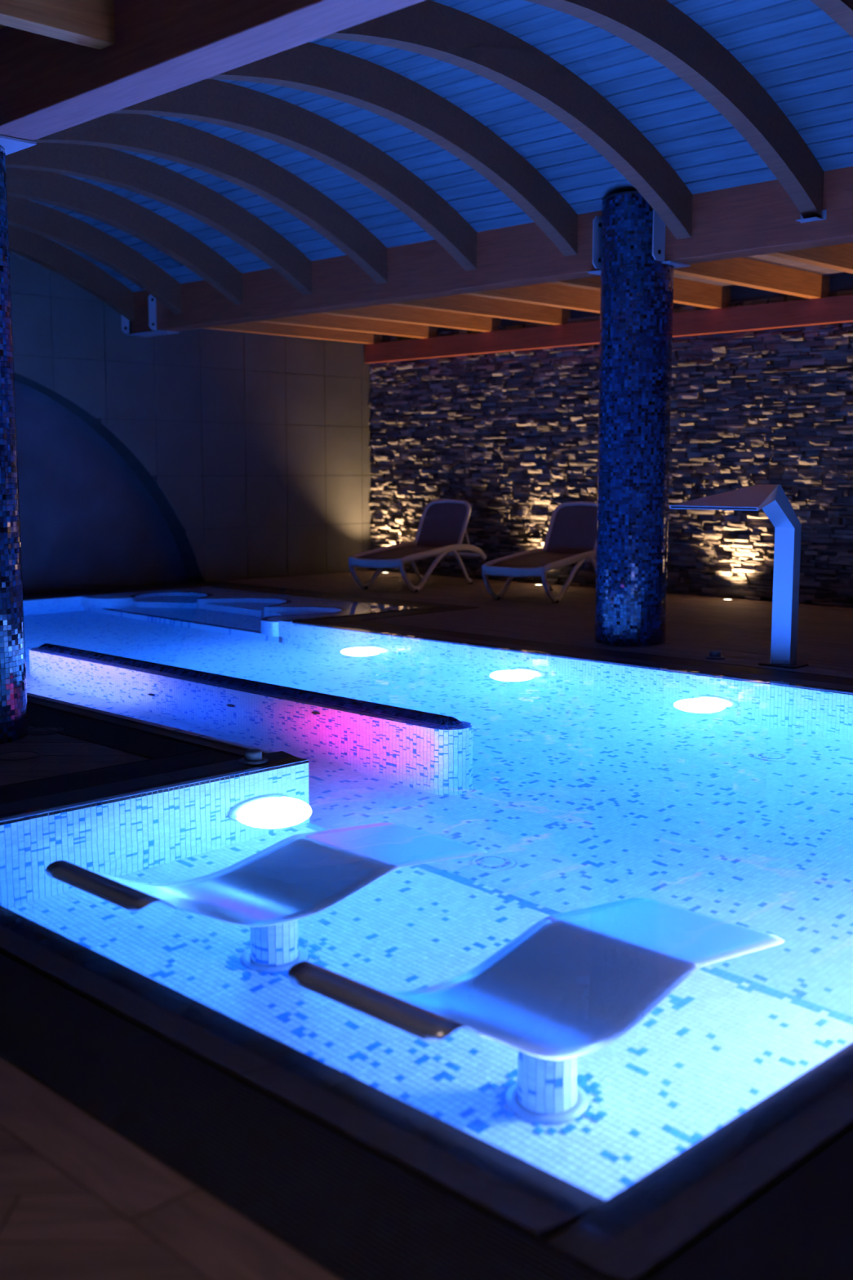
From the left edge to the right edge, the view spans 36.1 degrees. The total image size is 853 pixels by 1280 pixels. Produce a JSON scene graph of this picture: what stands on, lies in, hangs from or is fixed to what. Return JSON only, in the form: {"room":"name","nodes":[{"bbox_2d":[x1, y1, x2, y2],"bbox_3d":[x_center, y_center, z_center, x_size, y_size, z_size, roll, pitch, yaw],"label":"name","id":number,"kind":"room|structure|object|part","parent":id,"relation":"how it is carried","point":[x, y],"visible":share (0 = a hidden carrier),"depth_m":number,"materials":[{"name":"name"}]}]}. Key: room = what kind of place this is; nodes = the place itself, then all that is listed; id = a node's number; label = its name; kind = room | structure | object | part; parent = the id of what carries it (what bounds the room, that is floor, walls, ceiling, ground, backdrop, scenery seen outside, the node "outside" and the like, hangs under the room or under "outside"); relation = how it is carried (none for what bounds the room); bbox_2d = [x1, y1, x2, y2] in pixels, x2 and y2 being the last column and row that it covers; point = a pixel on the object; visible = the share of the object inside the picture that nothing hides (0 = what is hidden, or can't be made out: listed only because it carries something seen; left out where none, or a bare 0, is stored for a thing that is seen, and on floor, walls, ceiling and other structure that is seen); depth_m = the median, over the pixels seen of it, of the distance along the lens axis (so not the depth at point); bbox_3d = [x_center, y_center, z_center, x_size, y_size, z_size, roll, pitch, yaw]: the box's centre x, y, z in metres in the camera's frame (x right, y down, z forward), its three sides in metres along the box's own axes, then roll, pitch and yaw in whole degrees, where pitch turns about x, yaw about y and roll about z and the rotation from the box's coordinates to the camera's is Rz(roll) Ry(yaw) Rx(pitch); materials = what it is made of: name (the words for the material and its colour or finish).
{"room":"spa","nodes":[
{"label":"spa","id":0,"kind":"room"},
{"bbox_2d":[0,724,340,1279],"bbox_3d":[-3.797,0.997,3.428,7.260,0.251,18.000,-7,10,-45],"label":"floor","id":1,"kind":"structure","parent":0,"point":[79,1200],"depth_m":2.34,"materials":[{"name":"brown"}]},
{"bbox_2d":[0,145,27,744],"bbox_3d":[-2.256,-1.106,6.281,0.543,3.198,0.543,3,8,22],"label":"column","id":2,"kind":"structure","parent":1,"relation":"on","point":[13,695],"depth_m":6.28,"materials":[{"name":"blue tile"}]},
{"bbox_2d":[0,135,36,155],"bbox_3d":[-2.224,-2.519,6.197,0.400,0.393,0.750,-7,10,-45],"label":"bracket","id":3,"kind":"object","parent":2,"relation":"attached to","point":[11,144],"visible":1,"depth_m":6.09,"materials":[{"name":"silver metal"}]},
{"bbox_2d":[0,0,425,141],"bbox_3d":[-2.567,-2.628,6.628,0.240,0.470,12.400,-7,10,-45],"label":"timber beam","id":4,"kind":"structure","parent":2,"relation":"on","point":[49,86],"depth_m":5.05,"materials":[{"name":"brown wood"}]},
{"bbox_2d":[0,750,41,760],"bbox_3d":[-1.888,0.533,6.049,0.210,0.006,0.210,-7,10,-45],"label":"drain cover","id":5,"kind":"object","parent":1,"relation":"on","point":[18,755],"visible":1,"depth_m":6.04,"materials":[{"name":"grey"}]},
{"bbox_3d":[-1.888,0.533,6.049,0.159,0.004,0.159,1,7,6],"label":"lid","id":6,"kind":"part","parent":5,"relation":"part of","materials":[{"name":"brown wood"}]},
{"bbox_2d":[8,251,373,592],"bbox_3d":[-4.632,-2.512,13.686,11.100,4.707,0.400,-7,10,-45],"label":"wall","id":7,"kind":"structure","parent":0,"point":[201,455],"depth_m":15.31,"materials":[{"name":"grey tile"}]},
{"bbox_3d":[-4.221,-3.930,13.643,0.629,0.624,0.013,-7,10,-45],"label":"panel","id":8,"kind":"part","parent":7,"relation":"part of","materials":[{"name":"grey tile"}]},
{"bbox_3d":[-4.221,-3.305,13.723,0.629,0.624,0.013,-7,10,-45],"label":"panel","id":9,"kind":"part","parent":7,"relation":"part of","materials":[{"name":"grey tile"}]},
{"bbox_3d":[-4.221,-2.817,13.786,0.629,0.349,0.013,-7,10,-45],"label":"panel","id":10,"kind":"part","parent":7,"relation":"part of","materials":[{"name":"grey tile"}]},
{"bbox_3d":[-3.772,-3.987,14.088,0.629,0.624,0.013,-7,10,-45],"label":"panel","id":11,"kind":"part","parent":7,"relation":"part of","materials":[{"name":"grey tile"}]},
{"bbox_3d":[-3.772,-3.362,14.169,0.629,0.624,0.013,-7,10,-45],"label":"panel","id":12,"kind":"part","parent":7,"relation":"part of","materials":[{"name":"grey tile"}]},
{"bbox_3d":[-3.772,-2.737,14.249,0.629,0.624,0.013,-7,10,-45],"label":"panel","id":13,"kind":"part","parent":7,"relation":"part of","materials":[{"name":"grey tile"}]},
{"bbox_3d":[-3.572,-2.400,14.494,0.063,0.095,0.013,-7,10,-45],"label":"panel","id":14,"kind":"part","parent":7,"relation":"part of","materials":[{"name":"grey tile"}]},
{"bbox_3d":[-3.323,-3.419,14.614,0.629,0.624,0.013,-7,10,-45],"label":"panel","id":15,"kind":"part","parent":7,"relation":"part of","materials":[{"name":"grey tile"}]},
{"bbox_3d":[-3.323,-2.794,14.694,0.629,0.624,0.013,-7,10,-45],"label":"panel","id":16,"kind":"part","parent":7,"relation":"part of","materials":[{"name":"grey tile"}]},
{"bbox_3d":[-3.323,-2.169,14.774,0.629,0.624,0.013,-7,10,-45],"label":"panel","id":17,"kind":"part","parent":7,"relation":"part of","materials":[{"name":"grey tile"}]},
{"bbox_3d":[-2.874,-3.476,15.059,0.629,0.624,0.013,-7,10,-45],"label":"panel","id":18,"kind":"part","parent":7,"relation":"part of","materials":[{"name":"grey tile"}]},
{"bbox_3d":[-2.874,-2.851,15.139,0.629,0.624,0.013,-7,10,-45],"label":"panel","id":19,"kind":"part","parent":7,"relation":"part of","materials":[{"name":"grey tile"}]},
{"bbox_3d":[-2.874,-2.226,15.219,0.629,0.624,0.013,-7,10,-45],"label":"panel","id":20,"kind":"part","parent":7,"relation":"part of","materials":[{"name":"grey tile"}]},
{"bbox_3d":[-2.874,-1.601,15.299,0.629,0.624,0.013,-7,10,-45],"label":"panel","id":21,"kind":"part","parent":7,"relation":"part of","materials":[{"name":"beige tile"}]},
{"bbox_3d":[-2.740,-0.994,15.512,0.252,0.624,0.013,-7,10,-45],"label":"panel","id":22,"kind":"part","parent":7,"relation":"part of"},
{"bbox_3d":[-2.425,-3.533,15.505,0.629,0.624,0.013,-7,10,-45],"label":"panel","id":23,"kind":"part","parent":7,"relation":"part of","materials":[{"name":"grey tile"}]},
{"bbox_3d":[-2.425,-2.908,15.585,0.629,0.624,0.013,-7,10,-45],"label":"panel","id":24,"kind":"part","parent":7,"relation":"part of","materials":[{"name":"grey tile"}]},
{"bbox_3d":[-2.425,-2.283,15.665,0.629,0.624,0.013,-7,10,-45],"label":"panel","id":25,"kind":"part","parent":7,"relation":"part of","materials":[{"name":"grey tile"}]},
{"bbox_3d":[-2.425,-1.659,15.745,0.629,0.624,0.013,-7,10,-45],"label":"panel","id":26,"kind":"part","parent":7,"relation":"part of","materials":[{"name":"beige tile"}]},
{"bbox_3d":[-2.425,-1.034,15.825,0.629,0.624,0.013,-7,10,-45],"label":"panel","id":27,"kind":"part","parent":7,"relation":"part of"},
{"bbox_3d":[-1.976,-3.590,15.950,0.629,0.624,0.013,-7,10,-45],"label":"panel","id":28,"kind":"part","parent":7,"relation":"part of","materials":[{"name":"grey tile"}]},
{"bbox_3d":[-1.976,-2.965,16.030,0.629,0.624,0.013,-7,10,-45],"label":"panel","id":29,"kind":"part","parent":7,"relation":"part of","materials":[{"name":"grey tile"}]},
{"bbox_3d":[-1.976,-2.340,16.110,0.629,0.624,0.013,-7,10,-45],"label":"panel","id":30,"kind":"part","parent":7,"relation":"part of","materials":[{"name":"beige tile"}]},
{"bbox_3d":[-1.976,-1.716,16.190,0.629,0.624,0.013,-7,10,-45],"label":"panel","id":31,"kind":"part","parent":7,"relation":"part of","materials":[{"name":"beige tile"}]},
{"bbox_3d":[-1.976,-1.091,16.270,0.629,0.624,0.013,-7,10,-45],"label":"panel","id":32,"kind":"part","parent":7,"relation":"part of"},
{"bbox_3d":[-1.527,-3.647,16.395,0.629,0.624,0.013,-7,10,-45],"label":"panel","id":33,"kind":"part","parent":7,"relation":"part of","materials":[{"name":"grey tile"}]},
{"bbox_3d":[-1.527,-3.022,16.476,0.629,0.624,0.013,-7,10,-45],"label":"panel","id":34,"kind":"part","parent":7,"relation":"part of","materials":[{"name":"grey tile"}]},
{"bbox_3d":[-1.527,-2.397,16.555,0.629,0.624,0.013,-7,10,-45],"label":"panel","id":35,"kind":"part","parent":7,"relation":"part of","materials":[{"name":"beige tile"}]},
{"bbox_3d":[-1.527,-1.772,16.636,0.629,0.624,0.013,-7,10,-45],"label":"panel","id":36,"kind":"part","parent":7,"relation":"part of","materials":[{"name":"beige tile"}]},
{"bbox_3d":[-1.527,-1.148,16.715,0.629,0.624,0.013,-7,10,-45],"label":"panel","id":37,"kind":"part","parent":7,"relation":"part of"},
{"bbox_3d":[-1.078,-3.704,16.841,0.629,0.624,0.013,-7,10,-45],"label":"panel","id":38,"kind":"part","parent":7,"relation":"part of","materials":[{"name":"grey tile"}]},
{"bbox_3d":[-1.078,-3.079,16.921,0.629,0.624,0.013,-7,10,-45],"label":"panel","id":39,"kind":"part","parent":7,"relation":"part of","materials":[{"name":"grey tile"}]},
{"bbox_3d":[-1.078,-2.454,17.001,0.629,0.624,0.013,-7,10,-45],"label":"panel","id":40,"kind":"part","parent":7,"relation":"part of","materials":[{"name":"beige tile"}]},
{"bbox_3d":[-1.078,-1.830,17.081,0.629,0.624,0.013,-7,10,-45],"label":"panel","id":41,"kind":"part","parent":7,"relation":"part of","materials":[{"name":"beige tile"}]},
{"bbox_3d":[-1.078,-1.205,17.161,0.629,0.624,0.013,-7,10,-45],"label":"panel","id":42,"kind":"part","parent":7,"relation":"part of","materials":[{"name":"beige tile"}]},
{"bbox_3d":[-0.782,-3.742,17.134,0.194,0.624,0.013,-7,10,-45],"label":"panel","id":43,"kind":"part","parent":7,"relation":"part of","materials":[{"name":"grey tile"}]},
{"bbox_3d":[-0.782,-3.117,17.214,0.194,0.624,0.013,-7,10,-45],"label":"panel","id":44,"kind":"part","parent":7,"relation":"part of","materials":[{"name":"grey tile"}]},
{"bbox_3d":[-0.782,-2.492,17.294,0.194,0.624,0.013,-7,10,-45],"label":"panel","id":45,"kind":"part","parent":7,"relation":"part of","materials":[{"name":"beige tile"}]},
{"bbox_3d":[-0.782,-1.867,17.374,0.194,0.624,0.013,-7,10,-45],"label":"panel","id":46,"kind":"part","parent":7,"relation":"part of","materials":[{"name":"beige tile"}]},
{"bbox_3d":[-0.782,-1.242,17.454,0.194,0.624,0.013,-7,10,-45],"label":"panel","id":47,"kind":"part","parent":7,"relation":"part of","materials":[{"name":"beige tile"}]},
{"bbox_2d":[37,643,461,724],"bbox_3d":[-1.367,0.899,8.397,0.276,1.384,4.431,-7,10,-45],"label":"ledge","id":48,"kind":"structure","parent":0,"point":[413,714],"depth_m":7.86,"materials":[{"name":"black tile"}]},
{"bbox_2d":[0,0,852,292],"bbox_3d":[-2.346,-3.003,5.091,12.363,0.835,15.000,-7,10,-45],"label":"ceiling","id":49,"kind":"structure","parent":0,"point":[801,56],"depth_m":8.88,"materials":[{"name":"blue"}]},
{"bbox_2d":[0,0,115,49],"bbox_3d":[-2.659,-2.293,3.777,3.950,0.250,0.110,-7,10,-45],"label":"joist","id":50,"kind":"object","parent":49,"relation":"attached to","point":[86,23],"visible":1,"depth_m":5.00,"materials":[{"name":"brown wood"}]},
{"bbox_2d":[8,224,134,320],"bbox_3d":[-5.043,-3.806,12.710,5.000,0.979,0.125,-7,10,-45],"label":"beam","id":51,"kind":"structure","parent":49,"relation":"attached to","point":[44,251],"depth_m":13.92,"materials":[{"name":"brown wood"}]},
{"bbox_2d":[7,195,182,314],"bbox_3d":[-4.400,-3.724,12.072,5.000,0.979,0.125,-7,10,-45],"label":"beam","id":52,"kind":"structure","parent":49,"relation":"attached to","point":[25,214],"depth_m":13.08,"materials":[{"name":"brown wood"}]},
{"bbox_2d":[5,167,242,305],"bbox_3d":[-3.650,-3.629,11.328,5.000,0.979,0.125,-7,10,-45],"label":"beam","id":53,"kind":"structure","parent":49,"relation":"attached to","point":[57,189],"depth_m":12.12,"materials":[{"name":"brown wood"}]},
{"bbox_2d":[5,142,311,294],"bbox_3d":[-2.894,-3.533,10.578,5.000,0.979,0.125,-7,10,-45],"label":"beam","id":54,"kind":"structure","parent":49,"relation":"attached to","point":[108,166],"depth_m":11.20,"materials":[{"name":"brown wood"}]},
{"bbox_2d":[32,113,387,284],"bbox_3d":[-2.158,-3.439,9.848,5.000,0.979,0.125,-7,10,-45],"label":"beam","id":55,"kind":"structure","parent":49,"relation":"attached to","point":[144,134],"depth_m":10.38,"materials":[{"name":"brown wood"}]},
{"bbox_2d":[110,79,476,271],"bbox_3d":[-1.395,-3.342,9.091,5.000,0.979,0.125,-7,10,-45],"label":"beam","id":56,"kind":"structure","parent":49,"relation":"attached to","point":[213,101],"depth_m":9.61,"materials":[{"name":"brown wood"}]},
{"bbox_2d":[206,42,577,256],"bbox_3d":[-0.645,-3.247,8.347,5.000,0.979,0.125,-7,10,-45],"label":"beam","id":57,"kind":"structure","parent":49,"relation":"attached to","point":[309,67],"depth_m":8.86,"materials":[{"name":"brown wood"}]},
{"bbox_2d":[320,0,693,239],"bbox_3d":[0.090,-3.154,7.618,5.000,0.979,0.125,-7,10,-45],"label":"beam","id":58,"kind":"structure","parent":49,"relation":"attached to","point":[428,28],"depth_m":8.12,"materials":[{"name":"brown wood"}]},
{"bbox_2d":[524,0,826,222],"bbox_3d":[0.811,-3.056,6.903,5.000,0.991,0.185,-7,10,-45],"label":"beam","id":59,"kind":"structure","parent":49,"relation":"attached to","point":[659,28],"depth_m":7.72,"materials":[{"name":"brown wood"}]},
{"bbox_2d":[810,0,852,37],"bbox_3d":[1.561,-2.967,6.159,5.000,0.979,0.125,-7,10,-45],"label":"beam","id":60,"kind":"structure","parent":49,"relation":"attached to","point":[841,11],"depth_m":6.67,"materials":[{"name":"brown wood"}]},
{"bbox_2d":[22,569,852,678],"bbox_3d":[2.181,0.283,9.008,8.530,0.251,17.500,-7,10,-45],"label":"floor","id":61,"kind":"structure","parent":0,"point":[696,625],"depth_m":11.69,"materials":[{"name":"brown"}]},
{"bbox_2d":[22,581,226,597],"bbox_3d":[-4.437,-0.386,13.577,5.700,0.096,0.310,-7,10,-45],"label":"grate","id":62,"kind":"object","parent":61,"relation":"in","point":[211,582],"visible":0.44,"depth_m":14.67,"materials":[{"name":"black"}]},
{"bbox_2d":[212,582,479,610],"bbox_3d":[-1.028,-0.456,13.940,0.358,0.143,3.990,-7,10,-45],"label":"grate","id":63,"kind":"object","parent":61,"relation":"in","point":[457,607],"depth_m":13.80,"materials":[{"name":"black"}]},
{"bbox_3d":[-1.570,-0.549,14.316,0.136,0.053,0.136,-7,10,-45],"label":"deck button","id":64,"kind":"part","parent":63,"relation":"part of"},
{"bbox_2d":[313,607,457,622],"bbox_3d":[-0.375,-0.185,12.010,1.570,0.096,0.310,-7,10,-45],"label":"grate","id":65,"kind":"object","parent":61,"relation":"in","point":[430,610],"visible":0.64,"depth_m":11.98,"materials":[{"name":"black"}]},
{"bbox_2d":[347,499,486,591],"bbox_3d":[-0.085,-1.104,14.996,0.738,0.986,1.914,5,9,32],"label":"sun lounger","id":66,"kind":"object","parent":61,"relation":"on","point":[442,529],"visible":1,"depth_m":15.25,"materials":[{"name":"grey plastic"}]},
{"bbox_3d":[-0.602,-0.806,14.838,0.042,0.435,0.962,5,9,32],"label":"leg","id":67,"kind":"part","parent":66,"relation":"part of","materials":[{"name":"grey plastic"}]},
{"bbox_3d":[-0.569,-0.844,14.248,0.698,0.115,0.086,5,9,32],"label":"rail","id":68,"kind":"part","parent":66,"relation":"part of","materials":[{"name":"grey plastic"}]},
{"bbox_3d":[-0.356,-1.011,15.208,0.042,0.221,1.863,5,9,32],"label":"rail","id":69,"kind":"part","parent":66,"relation":"part of","materials":[{"name":"grey plastic"}]},
{"bbox_3d":[-0.164,-0.907,15.532,0.038,0.440,0.446,5,9,32],"label":"leg","id":70,"kind":"part","parent":66,"relation":"part of","materials":[{"name":"grey plastic"}]},
{"bbox_3d":[-0.033,-0.761,14.486,0.042,0.435,0.962,5,9,32],"label":"leg","id":71,"kind":"part","parent":66,"relation":"part of","materials":[{"name":"grey plastic"}]},
{"bbox_3d":[0.197,-1.374,15.417,0.655,0.558,0.340,5,9,32],"label":"backrest frame","id":72,"kind":"part","parent":66,"relation":"part of","materials":[{"name":"grey plastic"}]},
{"bbox_3d":[0.212,-0.966,14.856,0.042,0.221,1.863,5,9,32],"label":"rail","id":73,"kind":"part","parent":66,"relation":"part of","materials":[{"name":"grey plastic"}]},
{"bbox_3d":[0.405,-0.862,15.180,0.038,0.440,0.446,5,9,32],"label":"leg","id":74,"kind":"part","parent":66,"relation":"part of","materials":[{"name":"grey plastic"}]},
{"bbox_2d":[0,583,852,1279],"bbox_3d":[-1.138,0.947,8.733,7.470,1.603,11.610,-7,10,-45],"label":"swimming pool","id":75,"kind":"object","parent":61,"relation":"in","point":[630,1255],"depth_m":2.76,"materials":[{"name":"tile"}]},
{"bbox_2d":[45,860,176,912],"bbox_3d":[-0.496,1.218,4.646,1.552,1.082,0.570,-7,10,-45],"label":"headrest cover","id":76,"kind":"object","parent":75,"relation":"on","point":[130,899],"visible":0.05,"depth_m":4.03,"materials":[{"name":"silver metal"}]},
{"bbox_3d":[-3.727,0.244,8.657,0.310,0.096,7.330,-7,10,-45],"label":"overflow grate","id":77,"kind":"part","parent":75,"relation":"part of","materials":[{"name":"black plastic"}]},
{"bbox_3d":[-1.609,0.661,5.399,1.960,0.096,0.310,-7,10,-45],"label":"overflow grate","id":78,"kind":"part","parent":75,"relation":"part of","materials":[{"name":"black plastic"}]},
{"bbox_3d":[-1.609,0.632,5.395,1.960,0.036,0.310,-7,10,-45],"label":"frame","id":79,"kind":"part","parent":75,"relation":"part of","materials":[{"name":"black"}]},
{"bbox_3d":[-0.785,0.526,5.920,0.136,0.053,0.136,-7,10,-45],"label":"deck button","id":80,"kind":"part","parent":75,"relation":"part of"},
{"bbox_2d":[0,949,618,1279],"bbox_3d":[-0.933,0.951,3.137,0.310,0.096,3.870,-7,10,-45],"label":"grate","id":81,"kind":"object","parent":75,"relation":"in","point":[353,1210],"visible":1,"depth_m":2.51,"materials":[{"name":"black"}]},
{"bbox_2d":[287,960,480,1043],"bbox_3d":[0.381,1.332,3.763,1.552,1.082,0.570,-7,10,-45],"label":"headrest cover","id":82,"kind":"object","parent":75,"relation":"on","point":[421,1023],"visible":0.07,"depth_m":3.15,"materials":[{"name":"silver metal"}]},
{"bbox_2d":[0,586,852,1237],"bbox_3d":[-1.103,0.894,8.762,7.150,1.400,11.190,-7,10,-45],"label":"pool water","id":83,"kind":"object","parent":75,"relation":"in","point":[633,882],"visible":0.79,"depth_m":4.20,"materials":[{"name":"liquid"}]},
{"bbox_2d":[637,1122,852,1279],"bbox_3d":[2.411,0.846,3.958,5.590,0.096,0.310,-7,10,-45],"label":"grate","id":84,"kind":"object","parent":75,"relation":"in","point":[799,1225],"visible":1,"depth_m":2.25,"materials":[{"name":"black"}]},
{"bbox_2d":[481,502,597,603],"bbox_3d":[1.336,-0.949,13.782,0.738,0.986,1.914,5,9,32],"label":"sun lounger","id":85,"kind":"object","parent":61,"relation":"on","point":[571,538],"visible":0.85,"depth_m":14.00,"materials":[{"name":"grey plastic"}]},
{"bbox_3d":[0.820,-0.651,13.625,0.042,0.435,0.962,5,9,32],"label":"leg","id":86,"kind":"part","parent":85,"relation":"part of","materials":[{"name":"grey plastic"}]},
{"bbox_3d":[1.065,-0.856,13.995,0.042,0.221,1.863,5,9,32],"label":"rail","id":87,"kind":"part","parent":85,"relation":"part of","materials":[{"name":"grey plastic"}]},
{"bbox_3d":[0.852,-0.688,13.034,0.698,0.115,0.086,5,9,32],"label":"rail","id":88,"kind":"part","parent":85,"relation":"part of","materials":[{"name":"grey plastic"}]},
{"bbox_3d":[1.388,-0.606,13.273,0.042,0.435,0.962,5,9,32],"label":"leg","id":89,"kind":"part","parent":85,"relation":"part of","materials":[{"name":"grey plastic"}]},
{"bbox_3d":[1.634,-0.811,13.643,0.042,0.221,1.863,5,9,32],"label":"rail","id":90,"kind":"part","parent":85,"relation":"part of","materials":[{"name":"grey plastic"}]},
{"bbox_3d":[1.619,-1.218,14.204,0.655,0.558,0.340,5,9,32],"label":"backrest frame","id":91,"kind":"part","parent":85,"relation":"part of","materials":[{"name":"grey plastic"}]},
{"bbox_3d":[1.826,-0.707,13.966,0.038,0.440,0.446,5,9,32],"label":"leg","id":92,"kind":"part","parent":85,"relation":"part of","materials":[{"name":"grey plastic"}]},
{"bbox_2d":[336,620,852,685],"bbox_3d":[1.906,0.218,8.864,0.310,0.096,7.400,-7,10,-45],"label":"pool edge","id":93,"kind":"object","parent":61,"relation":"in","point":[722,666],"visible":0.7,"depth_m":9.43,"materials":[{"name":"black stone"}]},
{"bbox_2d":[595,191,674,645],"bbox_3d":[1.577,-1.634,9.935,0.543,3.318,0.543,-2,8,-19],"label":"column","id":94,"kind":"structure","parent":61,"relation":"on","point":[637,300],"depth_m":9.73,"materials":[{"name":"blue tile"}]},
{"bbox_2d":[131,166,852,333],"bbox_3d":[0.990,-3.118,10.451,0.240,0.470,11.820,-7,10,-45],"label":"timber beam","id":95,"kind":"structure","parent":94,"relation":"on","point":[756,219],"depth_m":10.65,"materials":[{"name":"brown wood"}]},
{"bbox_2d":[120,294,179,337],"bbox_3d":[-3.097,-3.576,14.448,0.350,0.393,0.750,-7,10,-45],"label":"bracket","id":96,"kind":"object","parent":95,"relation":"attached to","point":[151,300],"visible":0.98,"depth_m":14.23,"materials":[{"name":"silver metal"}]},
{"bbox_3d":[-3.347,-3.591,14.518,0.096,0.380,0.008,-7,10,-45],"label":"plate","id":97,"kind":"part","parent":96,"relation":"part of","materials":[{"name":"silver metal"}]},
{"bbox_3d":[-2.963,-3.542,14.136,0.096,0.380,0.008,-7,10,-45],"label":"plate","id":98,"kind":"part","parent":96,"relation":"part of","materials":[{"name":"silver metal"}]},
{"bbox_3d":[-3.069,-3.390,14.501,0.270,0.011,0.750,-7,10,-45],"label":"plate","id":99,"kind":"part","parent":96,"relation":"part of","materials":[{"name":"silver metal"}]},
{"bbox_2d":[587,209,690,275],"bbox_3d":[1.552,-2.981,9.802,0.400,0.393,0.750,-7,10,-45],"label":"bracket","id":100,"kind":"object","parent":94,"relation":"attached to","point":[659,226],"visible":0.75,"depth_m":9.56,"materials":[{"name":"silver metal"}]},
{"bbox_3d":[1.302,-2.996,9.871,0.146,0.380,0.008,-7,10,-45],"label":"plate","id":101,"kind":"part","parent":100,"relation":"part of","materials":[{"name":"silver metal"}]},
{"bbox_3d":[1.598,-2.797,9.872,0.270,0.011,0.750,-7,10,-45],"label":"plate","id":102,"kind":"part","parent":100,"relation":"part of","materials":[{"name":"silver metal"}]},
{"bbox_3d":[1.687,-2.947,9.490,0.146,0.380,0.008,-7,10,-45],"label":"plate","id":103,"kind":"part","parent":100,"relation":"part of","materials":[{"name":"silver metal"}]},
{"bbox_2d":[705,650,724,659],"bbox_3d":[2.037,0.103,9.224,0.136,0.053,0.136,-7,10,-45],"label":"button","id":104,"kind":"object","parent":61,"relation":"on","point":[713,655],"visible":1,"depth_m":9.19,"materials":[{"name":"grey plastic"}]},
{"bbox_2d":[669,484,808,668],"bbox_3d":[2.132,-0.398,8.528,1.011,1.222,0.640,-7,10,-45],"label":"fountain","id":105,"kind":"object","parent":61,"relation":"on","point":[772,499],"visible":1,"depth_m":8.74,"materials":[{"name":"silver metal"}]},
{"bbox_3d":[2.001,-0.912,8.331,0.640,0.152,0.640,-7,10,-45],"label":"spout","id":106,"kind":"part","parent":105,"relation":"part of","materials":[{"name":"silver metal"}]},
{"bbox_3d":[2.332,-0.428,8.716,0.350,1.210,0.145,-7,10,-45],"label":"post","id":107,"kind":"part","parent":105,"relation":"part of","materials":[{"name":"silver metal"}]},
{"bbox_3d":[2.424,0.166,8.884,0.200,0.013,0.265,-7,10,-45],"label":"plate","id":108,"kind":"part","parent":105,"relation":"part of","materials":[{"name":"grey metal"}]},
{"bbox_2d":[368,273,852,607],"bbox_3d":[3.269,-2.058,13.511,0.354,3.350,11.700,-7,10,-45],"label":"wall","id":109,"kind":"structure","parent":0,"point":[513,436],"depth_m":14.05,"materials":[{"name":"grey stone"}]},
{"bbox_2d":[364,294,852,364],"bbox_3d":[3.263,-3.229,13.128,0.150,0.240,11.380,-7,10,-45],"label":"timber beam","id":110,"kind":"structure","parent":109,"relation":"attached to","point":[833,309],"depth_m":14.45,"materials":[{"name":"brown wood"}]},
{"bbox_2d":[674,253,852,287],"bbox_3d":[2.486,-3.449,11.688,3.670,0.128,12.500,-7,10,-45],"label":"ceiling","id":111,"kind":"structure","parent":0,"point":[762,258],"depth_m":12.14,"materials":[{"name":"black wood"}]},
{"bbox_2d":[204,321,382,343],"bbox_3d":[-1.835,-3.807,15.848,3.460,0.214,0.110,-7,10,-45],"label":"joist","id":112,"kind":"object","parent":111,"relation":"attached to","point":[258,327],"visible":0.29,"depth_m":16.09,"materials":[{"name":"brown wood"}]},
{"bbox_2d":[255,313,437,338],"bbox_3d":[-1.128,-3.717,15.147,3.460,0.214,0.110,-7,10,-45],"label":"joist","id":113,"kind":"object","parent":111,"relation":"attached to","point":[313,320],"visible":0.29,"depth_m":15.41,"materials":[{"name":"brown wood"}]},
{"bbox_2d":[317,303,501,332],"bbox_3d":[-0.378,-3.622,14.403,3.460,0.214,0.110,-7,10,-45],"label":"joist","id":114,"kind":"object","parent":111,"relation":"attached to","point":[390,313],"visible":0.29,"depth_m":14.68,"materials":[{"name":"brown wood"}]},
{"bbox_2d":[386,293,570,324],"bbox_3d":[0.371,-3.527,13.660,3.460,0.214,0.110,-7,10,-45],"label":"joist","id":115,"kind":"object","parent":111,"relation":"attached to","point":[461,303],"visible":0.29,"depth_m":13.93,"materials":[{"name":"brown wood"}]},
{"bbox_2d":[463,282,600,313],"bbox_3d":[1.107,-3.433,12.930,3.460,0.214,0.110,-7,10,-45],"label":"joist","id":116,"kind":"object","parent":111,"relation":"attached to","point":[547,294],"visible":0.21,"depth_m":13.00,"materials":[{"name":"brown wood"}]},
{"bbox_2d":[548,275,730,308],"bbox_3d":[1.842,-3.340,12.201,3.460,0.214,0.110,-7,10,-45],"label":"joist","id":117,"kind":"object","parent":111,"relation":"attached to","point":[688,292],"visible":0.21,"depth_m":12.91,"materials":[{"name":"brown wood"}]},
{"bbox_2d":[674,257,830,298],"bbox_3d":[2.620,-3.241,11.430,3.460,0.214,0.110,-7,10,-45],"label":"joist","id":118,"kind":"object","parent":111,"relation":"attached to","point":[740,271],"visible":0.43,"depth_m":11.76,"materials":[{"name":"brown wood"}]},
{"bbox_2d":[764,242,852,273],"bbox_3d":[3.362,-3.147,10.693,3.460,0.214,0.110,-7,10,-45],"label":"joist","id":119,"kind":"object","parent":111,"relation":"attached to","point":[839,257],"visible":0.33,"depth_m":10.49,"materials":[{"name":"brown wood"}]}
]}

